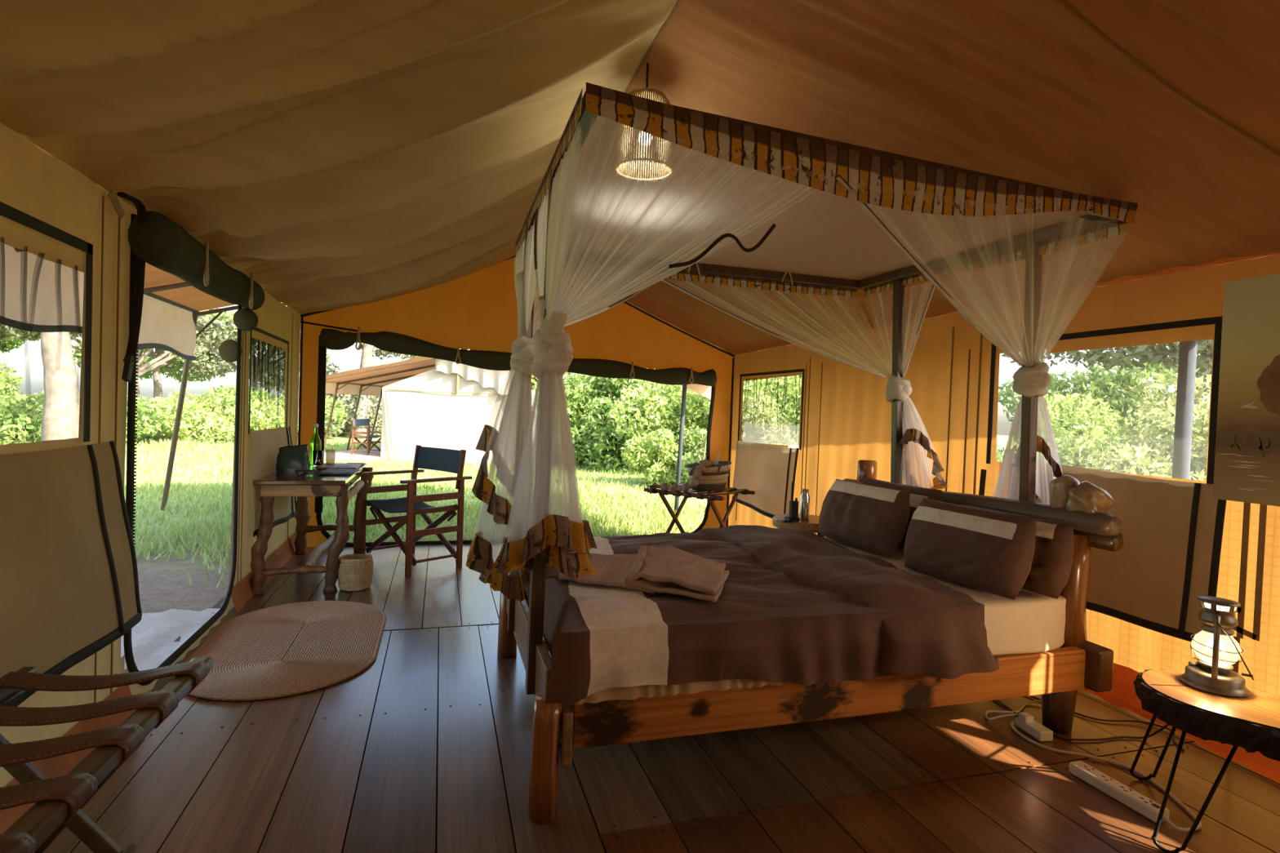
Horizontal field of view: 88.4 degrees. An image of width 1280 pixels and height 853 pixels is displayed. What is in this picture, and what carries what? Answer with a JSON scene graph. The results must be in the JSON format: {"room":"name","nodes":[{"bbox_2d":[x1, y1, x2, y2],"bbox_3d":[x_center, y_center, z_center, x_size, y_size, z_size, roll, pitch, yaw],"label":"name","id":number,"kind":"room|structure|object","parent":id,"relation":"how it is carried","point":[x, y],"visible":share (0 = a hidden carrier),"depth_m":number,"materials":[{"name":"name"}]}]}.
{"room":"tent interior","nodes":[
{"label":"tent interior","id":0,"kind":"room"},
{"bbox_2d":[0,121,300,787],"bbox_3d":[-1.896,0.150,2.280,0.027,1.965,6.850,2,1,-17],"label":"wall","id":1,"kind":"structure","parent":0,"point":[33,182],"depth_m":2.29,"materials":[{"name":"beige fabric"}]},
{"bbox_2d":[0,201,142,706],"bbox_3d":[-1.598,0.084,1.513,0.147,1.351,1.814,2,1,-17],"label":"window","id":2,"kind":"structure","parent":1,"relation":"in","point":[69,590],"depth_m":1.99,"materials":[{"name":"grey"}]},
{"bbox_2d":[93,195,104,702],"bbox_3d":[-1.888,0.108,2.297,0.003,1.810,0.008,2,1,-17],"label":"trim","id":3,"kind":"structure","parent":1,"relation":"attached to","point":[103,197],"depth_m":2.29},
{"bbox_2d":[110,217,120,693],"bbox_3d":[-1.923,0.104,2.412,0.003,1.810,0.010,2,1,-17],"label":"trim","id":4,"kind":"structure","parent":1,"relation":"attached to","point":[119,220],"depth_m":2.40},
{"bbox_2d":[0,532,296,835],"bbox_3d":[-1.902,1.058,2.335,0.043,0.140,6.700,2,1,-17],"label":"baseboard","id":5,"kind":"structure","parent":1,"relation":"attached to","point":[59,766],"depth_m":2.31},
{"bbox_2d":[107,190,265,685],"bbox_3d":[-2.083,0.104,3.167,0.237,1.930,1.730,2,1,-21],"label":"door","id":6,"kind":"structure","parent":1,"relation":"in","point":[154,239],"depth_m":2.57,"materials":[{"name":"fabric"}]},
{"bbox_2d":[237,307,244,582],"bbox_3d":[-2.379,0.054,3.924,0.003,1.810,0.008,2,1,-17],"label":"trim","id":7,"kind":"structure","parent":1,"relation":"attached to","point":[243,308],"depth_m":3.92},
{"bbox_2d":[240,331,246,580],"bbox_3d":[-2.396,0.052,3.981,0.003,1.810,0.010,2,1,-17],"label":"trim","id":8,"kind":"structure","parent":1,"relation":"attached to","point":[246,331],"depth_m":3.98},
{"bbox_2d":[248,327,297,537],"bbox_3d":[-2.552,0.037,4.607,0.111,1.360,1.100,2,1,-17],"label":"window","id":9,"kind":"structure","parent":1,"relation":"in","point":[265,446],"depth_m":4.50,"materials":[{"name":"grey"}]},
{"bbox_2d":[287,313,293,538],"bbox_3d":[-2.766,0.012,5.206,0.003,1.810,0.012,2,1,-17],"label":"trim","id":10,"kind":"structure","parent":1,"relation":"attached to","point":[292,313],"depth_m":5.20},
{"bbox_2d":[296,255,733,546],"bbox_3d":[-0.966,-0.280,6.127,3.987,2.717,0.028,2,1,-17],"label":"wall","id":11,"kind":"structure","parent":0,"point":[477,310],"depth_m":6.00,"materials":[{"name":"orange fabric"}]},
{"bbox_2d":[296,316,303,525],"bbox_3d":[-2.871,0.041,5.551,0.018,1.930,0.016,2,1,-17],"label":"trim","id":12,"kind":"structure","parent":11,"relation":"attached to","point":[302,317],"depth_m":5.54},
{"bbox_2d":[300,320,357,331],"bbox_3d":[-2.636,-0.851,5.591,0.452,0.062,0.014,2,1,-17],"label":"trim","id":13,"kind":"structure","parent":11,"relation":"attached to","point":[303,322],"depth_m":5.58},
{"bbox_2d":[300,253,519,316],"bbox_3d":[-1.917,-1.278,5.794,1.928,0.776,0.019,2,1,-17],"label":"trim","id":14,"kind":"structure","parent":11,"relation":"attached to","point":[318,312],"depth_m":5.55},
{"bbox_2d":[314,326,716,546],"bbox_3d":[-0.986,0.145,6.062,3.644,1.891,0.192,2,1,-17],"label":"door","id":15,"kind":"structure","parent":11,"relation":"in","point":[331,339],"depth_m":5.82,"materials":[{"name":"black fabric"}]},
{"bbox_2d":[561,266,734,356],"bbox_3d":[-0.012,-1.170,6.372,2.075,0.884,0.019,2,1,-17],"label":"trim","id":16,"kind":"structure","parent":11,"relation":"attached to","point":[625,302],"depth_m":6.48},
{"bbox_2d":[725,357,734,526],"bbox_3d":[0.918,0.207,6.701,0.024,1.810,0.021,2,1,-17],"label":"trim","id":17,"kind":"structure","parent":11,"relation":"attached to","point":[733,358],"depth_m":6.69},
{"bbox_2d":[0,0,1279,355],"bbox_3d":[0.197,-1.101,2.871,4.282,0.873,6.850,2,1,-17],"label":"ceiling","id":18,"kind":"structure","parent":0,"point":[337,154],"depth_m":2.24,"materials":[{"name":"fabric"}]},
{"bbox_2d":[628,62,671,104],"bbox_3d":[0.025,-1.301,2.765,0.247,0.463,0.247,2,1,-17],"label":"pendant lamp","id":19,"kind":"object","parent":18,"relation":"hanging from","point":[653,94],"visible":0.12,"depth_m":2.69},
{"bbox_2d":[42,542,1279,852],"bbox_3d":[0.132,1.234,2.902,4.600,0.092,7.000,2,1,-17],"label":"floor","id":20,"kind":"structure","parent":0,"point":[426,748],"depth_m":2.25,"materials":[{"name":"brown wood"}]},
{"bbox_2d":[0,657,212,852],"bbox_3d":[-1.324,0.922,1.303,0.492,0.527,1.120,2,1,-15],"label":"luggage rack","id":21,"kind":"object","parent":20,"relation":"on","point":[60,801],"visible":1,"depth_m":1.51,"materials":[{"name":"brown leather"}]},
{"bbox_2d":[184,600,386,701],"bbox_3d":[-1.778,1.103,3.387,0.838,0.018,1.398,2,1,-17],"label":"oval rug","id":22,"kind":"object","parent":20,"relation":"on","point":[291,649],"visible":0.98,"depth_m":3.25,"materials":[{"name":"wicker"}]},
{"bbox_2d":[249,462,373,596],"bbox_3d":[-2.352,0.695,4.831,0.630,0.744,1.340,2,1,-17],"label":"writing desk","id":23,"kind":"object","parent":20,"relation":"on","point":[303,486],"visible":0.92,"depth_m":4.29,"materials":[{"name":"brown wood"}]},
{"bbox_2d":[275,444,310,473],"bbox_3d":[-2.434,0.223,4.623,0.205,0.202,0.124,2,1,-17],"label":"pouch","id":24,"kind":"object","parent":23,"relation":"on","point":[290,459],"visible":0.97,"depth_m":4.59,"materials":[{"name":"fabric"}]},
{"bbox_2d":[294,469,316,475],"bbox_3d":[-2.294,0.310,4.529,0.131,0.037,0.143,2,1,-17],"label":"sunglasses","id":25,"kind":"object","parent":23,"relation":"on","point":[299,472],"visible":0.98,"depth_m":4.47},
{"bbox_2d":[309,423,321,464],"bbox_3d":[-2.601,0.140,5.281,0.082,0.326,0.082,2,1,-17],"label":"bottle","id":26,"kind":"object","parent":23,"relation":"on","point":[315,442],"visible":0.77,"depth_m":5.25,"materials":[{"name":"green glass"}]},
{"bbox_2d":[312,449,323,466],"bbox_3d":[-2.499,0.247,5.106,0.076,0.123,0.076,2,1,-17],"label":"drinking glass","id":27,"kind":"object","parent":23,"relation":"on","point":[317,455],"visible":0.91,"depth_m":5.08,"materials":[{"name":"clear"}]},
{"bbox_2d":[316,467,359,475],"bbox_3d":[-2.143,0.322,4.693,0.236,0.025,0.342,2,1,-17],"label":"mat","id":28,"kind":"object","parent":23,"relation":"on","point":[330,471],"visible":1,"depth_m":4.60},
{"bbox_2d":[316,463,361,469],"bbox_3d":[-2.315,0.307,5.080,0.270,0.019,0.340,2,1,-17],"label":"folder","id":29,"kind":"object","parent":23,"relation":"on","point":[347,466],"visible":0.91,"depth_m":5.02,"materials":[{"name":"brown leather"}]},
{"bbox_2d":[337,553,373,591],"bbox_3d":[-1.906,0.975,4.410,0.222,0.213,0.222,2,1,-17],"label":"basket","id":30,"kind":"object","parent":20,"relation":"on","point":[355,571],"visible":0.99,"depth_m":4.33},
{"bbox_2d":[357,444,471,576],"bbox_3d":[-1.781,0.620,5.150,0.705,0.907,0.590,3,2,39],"label":"chair","id":31,"kind":"object","parent":20,"relation":"on","point":[449,460],"visible":0.98,"depth_m":5.13,"materials":[{"name":"brown wood"}]},
{"bbox_2d":[643,483,755,533],"bbox_3d":[0.531,0.852,5.968,0.800,0.590,0.658,3,2,35],"label":"luggage rack","id":32,"kind":"object","parent":20,"relation":"on","point":[712,496],"visible":0.58,"depth_m":5.87,"materials":[{"name":"brown wood"}]},
{"bbox_2d":[686,461,731,491],"bbox_3d":[0.618,0.436,5.857,0.421,0.259,0.276,2,1,-17],"label":"basket","id":33,"kind":"object","parent":32,"relation":"on","point":[714,478],"visible":0.8,"depth_m":5.77,"materials":[{"name":"wicker"}]},
{"bbox_2d":[647,459,715,493],"bbox_3d":[0.349,0.442,5.762,0.596,0.322,0.220,2,1,11],"label":"scarf","id":34,"kind":"object","parent":33,"relation":"on","point":[700,468],"visible":0.99,"depth_m":5.70,"materials":[{"name":"brown fabric"}]},
{"bbox_2d":[772,513,825,537],"bbox_3d":[1.052,0.893,4.245,0.410,0.601,0.407,2,1,-17],"label":"bedside table","id":35,"kind":"object","parent":20,"relation":"on","point":[812,525],"visible":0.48,"depth_m":4.10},
{"bbox_2d":[784,481,799,521],"bbox_3d":[0.957,0.469,4.119,0.078,0.244,0.060,2,1,-17],"label":"radio","id":36,"kind":"object","parent":35,"relation":"on","point":[793,504],"visible":0.94,"depth_m":4.12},
{"bbox_2d":[799,488,810,520],"bbox_3d":[1.047,0.495,4.178,0.062,0.197,0.062,2,1,-17],"label":"flask","id":37,"kind":"object","parent":35,"relation":"on","point":[804,513],"visible":0.96,"depth_m":4.15,"materials":[{"name":"metal"}]},
{"bbox_2d":[497,459,1124,824],"bbox_3d":[0.570,0.680,3.162,2.384,1.044,1.801,2,1,-17],"label":"bed","id":38,"kind":"object","parent":20,"relation":"on","point":[1058,674],"visible":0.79,"depth_m":2.43,"materials":[{"name":"brown wood"}]},
{"bbox_2d":[506,90,1120,694],"bbox_3d":[0.659,0.026,2.980,2.368,1.860,1.835,2,1,-17],"label":"canopy","id":39,"kind":"object","parent":38,"relation":"on","point":[1032,240],"visible":0.5,"depth_m":2.93,"materials":[{"name":"wood"}]},
{"bbox_2d":[466,82,1137,601],"bbox_3d":[0.680,-0.070,2.981,2.767,1.683,1.870,2,1,-17],"label":"net","id":40,"kind":"object","parent":39,"relation":"hanging from","point":[649,179],"visible":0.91,"depth_m":2.45,"materials":[{"name":"fabric"}]},
{"bbox_2d":[822,537,1066,655],"bbox_3d":[0.641,0.754,3.026,2.062,0.242,1.356,2,1,-17],"label":"mattress","id":41,"kind":"object","parent":38,"relation":"on","point":[1032,622],"visible":0.24,"depth_m":2.61,"materials":[{"name":"beige fabric"}]},
{"bbox_2d":[573,679,792,705],"bbox_3d":[0.236,0.827,2.166,0.950,0.083,0.026,2,1,-17],"label":"sheet","id":42,"kind":"object","parent":41,"relation":"hanging from","point":[629,693],"visible":0.39,"depth_m":2.12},
{"bbox_2d":[523,524,999,709],"bbox_3d":[0.316,0.719,2.877,1.690,0.344,1.582,2,1,-17],"label":"duvet","id":43,"kind":"object","parent":41,"relation":"on","point":[800,606],"visible":0.75,"depth_m":2.29,"materials":[{"name":"brown fabric"}]},
{"bbox_2d":[545,545,728,602],"bbox_3d":[-0.018,0.560,2.650,0.830,0.117,0.602,3,1,22],"label":"folded towel","id":44,"kind":"object","parent":43,"relation":"on","point":[671,570],"visible":0.89,"depth_m":2.46,"materials":[{"name":"brown fabric"}]},
{"bbox_2d":[818,479,910,556],"bbox_3d":[1.180,0.473,3.516,0.216,0.324,0.639,2,1,-20],"label":"pillow","id":45,"kind":"object","parent":41,"relation":"on","point":[872,518],"visible":1,"depth_m":3.39,"materials":[{"name":"brown fabric"}]},
{"bbox_2d":[862,477,942,548],"bbox_3d":[1.383,0.474,3.589,0.204,0.332,0.683,2,1,-17],"label":"pillow","id":46,"kind":"object","parent":41,"relation":"on","point":[917,494],"visible":0.15,"depth_m":3.40,"materials":[{"name":"brown fabric"}]},
{"bbox_2d":[903,497,1035,599],"bbox_3d":[1.386,0.506,2.822,0.215,0.324,0.618,1,1,-23],"label":"pillow","id":47,"kind":"object","parent":41,"relation":"on","point":[992,552],"visible":1,"depth_m":2.71,"materials":[{"name":"brown fabric"}]},
{"bbox_2d":[960,502,1074,599],"bbox_3d":[1.584,0.525,2.868,0.190,0.298,0.639,2,1,-17],"label":"pillow","id":48,"kind":"object","parent":41,"relation":"on","point":[1049,574],"visible":0.24,"depth_m":2.61,"materials":[{"name":"brown fabric"}]},
{"bbox_2d":[984,699,1041,719],"bbox_3d":[1.666,1.213,2.853,0.436,0.063,0.149,1,1,-29],"label":"cable","id":49,"kind":"object","parent":20,"relation":"on","point":[1011,713],"visible":0.76,"depth_m":2.84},
{"bbox_2d":[1015,711,1053,742],"bbox_3d":[1.597,1.212,2.670,0.064,0.067,0.135,2,1,-10],"label":"plug adapter","id":50,"kind":"object","parent":20,"relation":"on","point":[1025,722],"visible":1,"depth_m":2.65,"materials":[{"name":"white plastic"}]},
{"bbox_2d":[995,699,1168,741],"bbox_3d":[1.873,1.035,2.636,0.414,0.444,1.104,2,1,-17],"label":"cable","id":51,"kind":"object","parent":20,"relation":"on","point":[997,700],"visible":0.43,"depth_m":2.63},
{"bbox_2d":[1009,720,1201,831],"bbox_3d":[1.683,1.242,2.408,0.234,0.023,0.710,2,1,-17],"label":"cable","id":52,"kind":"object","parent":20,"relation":"on","point":[1199,826],"visible":0.87,"depth_m":2.43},
{"bbox_2d":[1029,695,1184,751],"bbox_3d":[1.973,1.243,2.876,0.151,0.023,0.683,1,2,-37],"label":"lead","id":53,"kind":"object","parent":20,"relation":"on","point":[1031,696],"visible":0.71,"depth_m":2.79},
{"bbox_2d":[1068,760,1169,822],"bbox_3d":[1.619,1.234,2.238,0.060,0.043,0.310,2,1,-17],"label":"power strip","id":54,"kind":"object","parent":20,"relation":"on","point":[1145,806],"visible":0.95,"depth_m":2.21,"materials":[{"name":"white plastic"}]},
{"bbox_2d":[1151,803,1160,808],"bbox_3d":[1.657,1.218,2.113,0.012,0.004,0.020,2,1,-17],"label":"switch","id":55,"kind":"object","parent":54,"relation":"attached to","point":[1153,805],"depth_m":2.11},
{"bbox_2d":[1128,669,1279,852],"bbox_3d":[1.734,1.032,1.943,0.410,0.470,0.781,2,1,-17],"label":"side table","id":56,"kind":"object","parent":20,"relation":"on","point":[1251,723],"visible":0.94,"depth_m":1.90,"materials":[{"name":"brown wood"}]},
{"bbox_2d":[1179,595,1253,697],"bbox_3d":[1.763,0.661,2.008,0.166,0.268,0.170,2,1,-17],"label":"hurricane lantern","id":57,"kind":"object","parent":56,"relation":"on","point":[1217,617],"visible":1,"depth_m":1.98,"materials":[{"name":"metal"}]},
{"bbox_2d":[1200,600,1237,612],"bbox_3d":[1.765,0.547,2.009,0.088,0.020,0.089,2,1,-17],"label":"vent","id":58,"kind":"object","parent":57,"relation":"attached to","point":[1207,606],"depth_m":1.98,"materials":[{"name":"metal"}]},
{"bbox_2d":[728,253,1279,697],"bbox_3d":[2.128,0.266,3.502,0.162,1.960,6.857,2,1,-19],"label":"wall","id":59,"kind":"structure","parent":0,"point":[855,412],"depth_m":3.90,"materials":[{"name":"fabric"}]},
{"bbox_2d":[735,379,742,520],"bbox_3d":[0.981,0.238,6.543,0.003,1.400,0.014,2,1,-17],"label":"trim","id":60,"kind":"structure","parent":59,"relation":"attached to","point":[741,380],"depth_m":6.53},
{"bbox_2d":[732,368,804,518],"bbox_3d":[1.153,0.163,6.067,0.108,1.341,1.075,1,1,-22],"label":"window","id":61,"kind":"structure","parent":59,"relation":"in","point":[770,472],"depth_m":6.01,"materials":[{"name":"grey"}]},
{"bbox_2d":[800,364,807,494],"bbox_3d":[1.375,0.224,5.554,0.003,1.500,0.012,2,1,-17],"label":"trim","id":62,"kind":"structure","parent":59,"relation":"attached to","point":[806,364],"depth_m":5.55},
{"bbox_2d":[804,357,810,488],"bbox_3d":[1.394,0.201,5.506,0.003,1.550,0.012,2,1,-17],"label":"trim","id":63,"kind":"structure","parent":59,"relation":"attached to","point":[810,357],"depth_m":5.50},
{"bbox_2d":[814,362,822,533],"bbox_3d":[1.452,0.231,5.358,0.003,1.500,0.010,2,1,-17],"label":"trim","id":64,"kind":"structure","parent":59,"relation":"attached to","point":[822,362],"depth_m":5.35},
{"bbox_2d":[945,326,954,491],"bbox_3d":[1.934,0.275,4.146,0.003,1.800,0.012,2,1,-17],"label":"trim","id":65,"kind":"structure","parent":59,"relation":"attached to","point":[953,335],"depth_m":4.14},
{"bbox_2d":[962,349,970,493],"bbox_3d":[1.979,0.354,4.027,0.003,1.650,0.013,2,1,-17],"label":"trim","id":66,"kind":"structure","parent":59,"relation":"attached to","point":[969,353],"depth_m":4.02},
{"bbox_2d":[973,333,982,494],"bbox_3d":[2.011,0.307,3.951,0.003,1.750,0.014,2,1,-17],"label":"trim","id":67,"kind":"structure","parent":59,"relation":"attached to","point":[981,335],"depth_m":3.94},
{"bbox_2d":[978,315,1226,645],"bbox_3d":[2.224,0.216,3.310,0.099,1.394,1.264,2,1,-17],"label":"window","id":68,"kind":"structure","parent":59,"relation":"in","point":[1171,531],"depth_m":2.95,"materials":[{"name":"fabric"}]},
{"bbox_2d":[1080,662,1279,783],"bbox_3d":[2.006,1.169,3.518,0.289,0.135,6.700,2,1,-17],"label":"baseboard","id":69,"kind":"structure","parent":59,"relation":"attached to","point":[1122,694],"depth_m":2.82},
{"bbox_2d":[1231,636,1239,673],"bbox_3d":[2.417,1.025,2.676,0.003,0.340,0.022,2,1,-17],"label":"trim","id":70,"kind":"structure","parent":59,"relation":"attached to","point":[1236,640],"depth_m":2.67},
{"bbox_2d":[1236,502,1250,639],"bbox_3d":[2.435,0.576,2.656,0.003,0.560,0.022,2,1,-17],"label":"trim","id":71,"kind":"structure","parent":59,"relation":"attached to","point":[1246,507],"depth_m":2.65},
{"bbox_2d":[1232,626,1256,639],"bbox_3d":[2.423,0.820,2.674,0.003,0.052,0.140,2,1,-17],"label":"trim","id":72,"kind":"structure","parent":59,"relation":"attached to","point":[1246,633],"depth_m":2.64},
{"bbox_2d":[1213,273,1279,506],"bbox_3d":[2.495,-0.136,2.348,0.032,0.890,0.750,2,1,-17],"label":"painting","id":73,"kind":"object","parent":59,"relation":"attached to","point":[1246,469],"visible":1,"depth_m":2.60},
{"bbox_2d":[1252,504,1266,641],"bbox_3d":[2.451,0.573,2.603,0.003,0.550,0.022,2,1,-17],"label":"trim","id":74,"kind":"structure","parent":59,"relation":"attached to","point":[1263,508],"depth_m":2.60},
{"label":"outside","id":75,"kind":"structure","parent":0,"visible":0},
{"bbox_2d":[0,402,1017,613],"bbox_3d":[-8.263,0.124,44.539,130.000,0.099,110.000,2,1,-17],"label":"ground","id":76,"kind":"structure","parent":75,"point":[164,585],"depth_m":7.45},
{"bbox_2d":[0,397,22,442],"bbox_3d":[-18.181,-0.269,16.418,4.447,1.362,4.655,2,1,-17],"label":"shrub","id":77,"kind":"object","parent":76,"relation":"on","point":[4,409],"visible":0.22,"depth_m":16.73,"materials":[{"name":"green plant"}]},
{"bbox_2d":[0,363,24,399],"bbox_3d":[-21.707,-1.044,20.146,5.279,2.495,4.650,3,2,35],"label":"shrub","id":78,"kind":"object","parent":76,"relation":"on","point":[6,383],"visible":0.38,"depth_m":22.05,"materials":[{"name":"green plant"}]},
{"bbox_2d":[0,331,36,353],"bbox_3d":[-33.128,-4.551,32.022,7.969,8.141,8.123,2,1,-17],"label":"tree","id":79,"kind":"object","parent":76,"relation":"on","point":[8,343],"visible":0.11,"depth_m":34.00,"materials":[{"name":"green plant"}]},
{"bbox_2d":[40,331,79,440],"bbox_3d":[-10.190,-2.520,11.931,7.027,6.600,6.875,1,2,-34],"label":"tree","id":80,"kind":"object","parent":76,"relation":"on","point":[60,413],"visible":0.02,"depth_m":11.73,"materials":[{"name":"grey plant"}]},
{"bbox_2d":[0,390,183,445],"bbox_3d":[-15.573,-0.271,18.397,4.567,1.460,5.073,2,1,-11],"label":"shrub","id":81,"kind":"object","parent":76,"relation":"on","point":[30,421],"visible":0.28,"depth_m":17.52,"materials":[{"name":"green plant"}]},
{"bbox_2d":[0,315,250,399],"bbox_3d":[-21.822,-2.760,27.816,7.118,5.583,10.037,2,1,18],"label":"tree","id":82,"kind":"object","parent":76,"relation":"on","point":[218,336],"visible":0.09,"depth_m":28.34,"materials":[{"name":"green plant"}]},
{"bbox_2d":[71,307,226,406],"bbox_3d":[-27.281,-4.340,37.545,6.493,7.876,7.888,2,1,-13],"label":"tree","id":83,"kind":"object","parent":76,"relation":"on","point":[177,361],"visible":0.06,"depth_m":38.10,"materials":[{"name":"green plant"}]},
{"bbox_2d":[120,608,220,671],"bbox_3d":[-2.799,1.117,2.980,1.150,0.053,1.750,2,1,-17],"label":"cloth","id":84,"kind":"object","parent":76,"relation":"on","point":[153,638],"visible":0.22,"depth_m":3.52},
{"bbox_2d":[126,389,284,442],"bbox_3d":[-14.226,-0.373,20.587,5.228,1.660,4.629,2,1,14],"label":"shrub","id":85,"kind":"object","parent":76,"relation":"on","point":[199,426],"visible":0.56,"depth_m":20.25,"materials":[{"name":"green plant"}]},
{"bbox_2d":[182,334,333,397],"bbox_3d":[-23.335,-4.060,40.760,5.915,7.491,7.937,2,1,8],"label":"tree","id":86,"kind":"object","parent":76,"relation":"on","point":[273,377],"visible":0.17,"depth_m":38.90,"materials":[{"name":"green plant"}]},
{"bbox_2d":[199,309,333,399],"bbox_3d":[-19.479,-3.158,32.869,8.732,6.277,8.524,1,2,-44],"label":"tree","id":87,"kind":"object","parent":76,"relation":"on","point":[261,361],"visible":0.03,"depth_m":33.25,"materials":[{"name":"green plant"}]},
{"bbox_2d":[195,383,347,439],"bbox_3d":[-13.007,-0.506,22.929,4.311,1.905,4.386,2,1,3],"label":"shrub","id":88,"kind":"object","parent":76,"relation":"on","point":[226,396],"visible":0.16,"depth_m":22.68,"materials":[{"name":"green plant"}]},
{"bbox_2d":[275,360,382,438],"bbox_3d":[-12.159,-1.103,26.475,5.312,2.998,7.126,2,1,6],"label":"shrub","id":89,"kind":"object","parent":76,"relation":"on","point":[348,401],"visible":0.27,"depth_m":25.77,"materials":[{"name":"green plant"}]},
{"bbox_2d":[0,435,706,587],"bbox_3d":[-6.122,0.843,11.497,23.180,0.174,22.781,2,1,-17],"label":"grass","id":90,"kind":"structure","parent":76,"relation":"on","point":[202,536],"depth_m":8.96,"materials":[{"name":"green plant"}]},
{"bbox_2d":[351,342,374,439],"bbox_3d":[-9.902,-3.842,24.873,5.723,8.711,6.210,1,2,-36],"label":"tree","id":91,"kind":"object","parent":76,"relation":"on","point":[366,353],"visible":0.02,"depth_m":25.19,"materials":[{"name":"grey plant"}]},
{"bbox_2d":[355,342,419,360],"bbox_3d":[-10.192,-4.185,28.255,5.915,9.205,6.616,2,1,2],"label":"tree","id":92,"kind":"object","parent":76,"relation":"on","point":[378,353],"visible":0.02,"depth_m":25.94,"materials":[{"name":"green plant"}]},
{"bbox_2d":[297,356,564,466],"bbox_3d":[-5.010,-0.556,18.880,6.072,2.708,7.349,2,1,8],"label":"tent","id":93,"kind":"object","parent":76,"relation":"on","point":[427,402],"visible":0.66,"depth_m":15.88,"materials":[{"name":"fabric"}]},
{"bbox_2d":[349,418,381,455],"bbox_3d":[-6.965,0.256,16.878,0.590,0.907,0.705,2,1,14],"label":"chair","id":94,"kind":"object","parent":93,"relation":"on","point":[356,422],"visible":0.91,"depth_m":16.75,"materials":[{"name":"brown wood"}]},
{"bbox_2d":[435,359,509,395],"bbox_3d":[-3.858,-1.173,15.575,2.100,1.117,0.129,2,1,8],"label":"drape","id":95,"kind":"object","parent":93,"relation":"hanging from","point":[460,379],"depth_m":15.66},
{"bbox_2d":[531,373,603,458],"bbox_3d":[-3.251,-0.624,19.152,4.596,2.988,4.500,1,1,-26],"label":"shrub","id":96,"kind":"object","parent":76,"relation":"on","point":[534,380],"visible":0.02,"depth_m":18.16,"materials":[{"name":"green plant"}]},
{"bbox_2d":[531,368,681,472],"bbox_3d":[-1.076,-0.460,16.283,4.441,2.942,2.988,2,1,21],"label":"shrub","id":97,"kind":"object","parent":76,"relation":"on","point":[593,407],"visible":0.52,"depth_m":15.85,"materials":[{"name":"green plant"}]},
{"bbox_2d":[0,142,1279,511],"bbox_3d":[-0.634,-0.291,3.813,7.442,3.170,11.532,2,1,-17],"label":"flysheet","id":98,"kind":"structure","parent":76,"relation":"on","point":[38,301],"depth_m":4.72,"materials":[{"name":"fabric"}]},
{"bbox_2d":[620,425,706,485],"bbox_3d":[0.818,0.567,12.228,2.305,1.203,1.419,3,2,31],"label":"shrub","id":99,"kind":"object","parent":76,"relation":"on","point":[661,460],"visible":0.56,"depth_m":12.05,"materials":[{"name":"green plant"}]},
{"bbox_2d":[607,377,786,466],"bbox_3d":[2.055,-0.102,14.835,4.363,2.510,4.585,3,1,31],"label":"shrub","id":100,"kind":"object","parent":76,"relation":"on","point":[662,415],"visible":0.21,"depth_m":14.15,"materials":[{"name":"green plant"}]},
{"bbox_2d":[693,391,797,462],"bbox_3d":[2.026,0.312,11.739,2.301,1.818,2.594,2,1,-17],"label":"shrub","id":101,"kind":"object","parent":76,"relation":"on","point":[757,428],"visible":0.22,"depth_m":11.56,"materials":[{"name":"green plant"}]},
{"bbox_2d":[742,375,801,436],"bbox_3d":[2.862,0.007,13.709,2.318,2.397,3.041,2,1,19],"label":"shrub","id":102,"kind":"object","parent":76,"relation":"on","point":[784,394],"visible":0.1,"depth_m":13.05,"materials":[{"name":"green plant"}]},
{"bbox_2d":[776,393,800,448],"bbox_3d":[4.075,0.182,12.777,3.188,2.175,3.223,2,1,-17],"label":"shrub","id":103,"kind":"object","parent":76,"relation":"on","point":[795,432],"visible":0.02,"depth_m":12.74,"materials":[{"name":"green plant"}]},
{"bbox_2d":[995,439,1008,462],"bbox_3d":[4.832,0.631,9.567,2.169,1.475,1.565,2,1,-4],"label":"shrub","id":104,"kind":"object","parent":76,"relation":"on","point":[997,456],"visible":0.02,"depth_m":9.51,"materials":[{"name":"green plant"}]},
{"bbox_2d":[1008,391,1153,475],"bbox_3d":[5.616,0.478,8.498,3.062,1.882,2.298,1,2,-43],"label":"shrub","id":105,"kind":"object","parent":76,"relation":"on","point":[1075,455],"visible":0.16,"depth_m":8.21,"materials":[{"name":"green plant"}]},
{"bbox_2d":[996,362,1195,462],"bbox_3d":[7.582,0.153,11.148,3.908,2.548,3.458,2,1,-17],"label":"shrub","id":106,"kind":"object","parent":76,"relation":"on","point":[1123,380],"visible":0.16,"depth_m":10.97,"materials":[{"name":"green plant"}]},
{"bbox_2d":[1000,339,1213,422],"bbox_3d":[12.443,-1.275,13.692,7.138,5.597,6.742,2,1,-17],"label":"tree","id":107,"kind":"object","parent":76,"relation":"on","point":[1118,357],"visible":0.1,"depth_m":13.53,"materials":[{"name":"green plant"}]},
{"bbox_2d":[1084,408,1209,481],"bbox_3d":[6.010,0.598,6.766,2.687,1.748,2.126,1,2,-36],"label":"shrub","id":108,"kind":"object","parent":76,"relation":"on","point":[1156,465],"visible":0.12,"depth_m":6.82,"materials":[{"name":"green plant"}]},
{"bbox_2d":[1097,367,1211,475],"bbox_3d":[7.474,0.337,7.963,3.703,2.317,2.996,3,2,33],"label":"shrub","id":109,"kind":"object","parent":76,"relation":"on","point":[1144,414],"visible":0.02,"depth_m":8.48,"materials":[{"name":"green plant"}]},
{"bbox_2d":[1123,341,1213,382],"bbox_3d":[13.007,-1.816,10.609,7.828,6.902,7.317,2,1,-17],"label":"tree","id":110,"kind":"object","parent":76,"relation":"on","point":[1142,348],"visible":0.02,"depth_m":12.49,"materials":[{"name":"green plant"}]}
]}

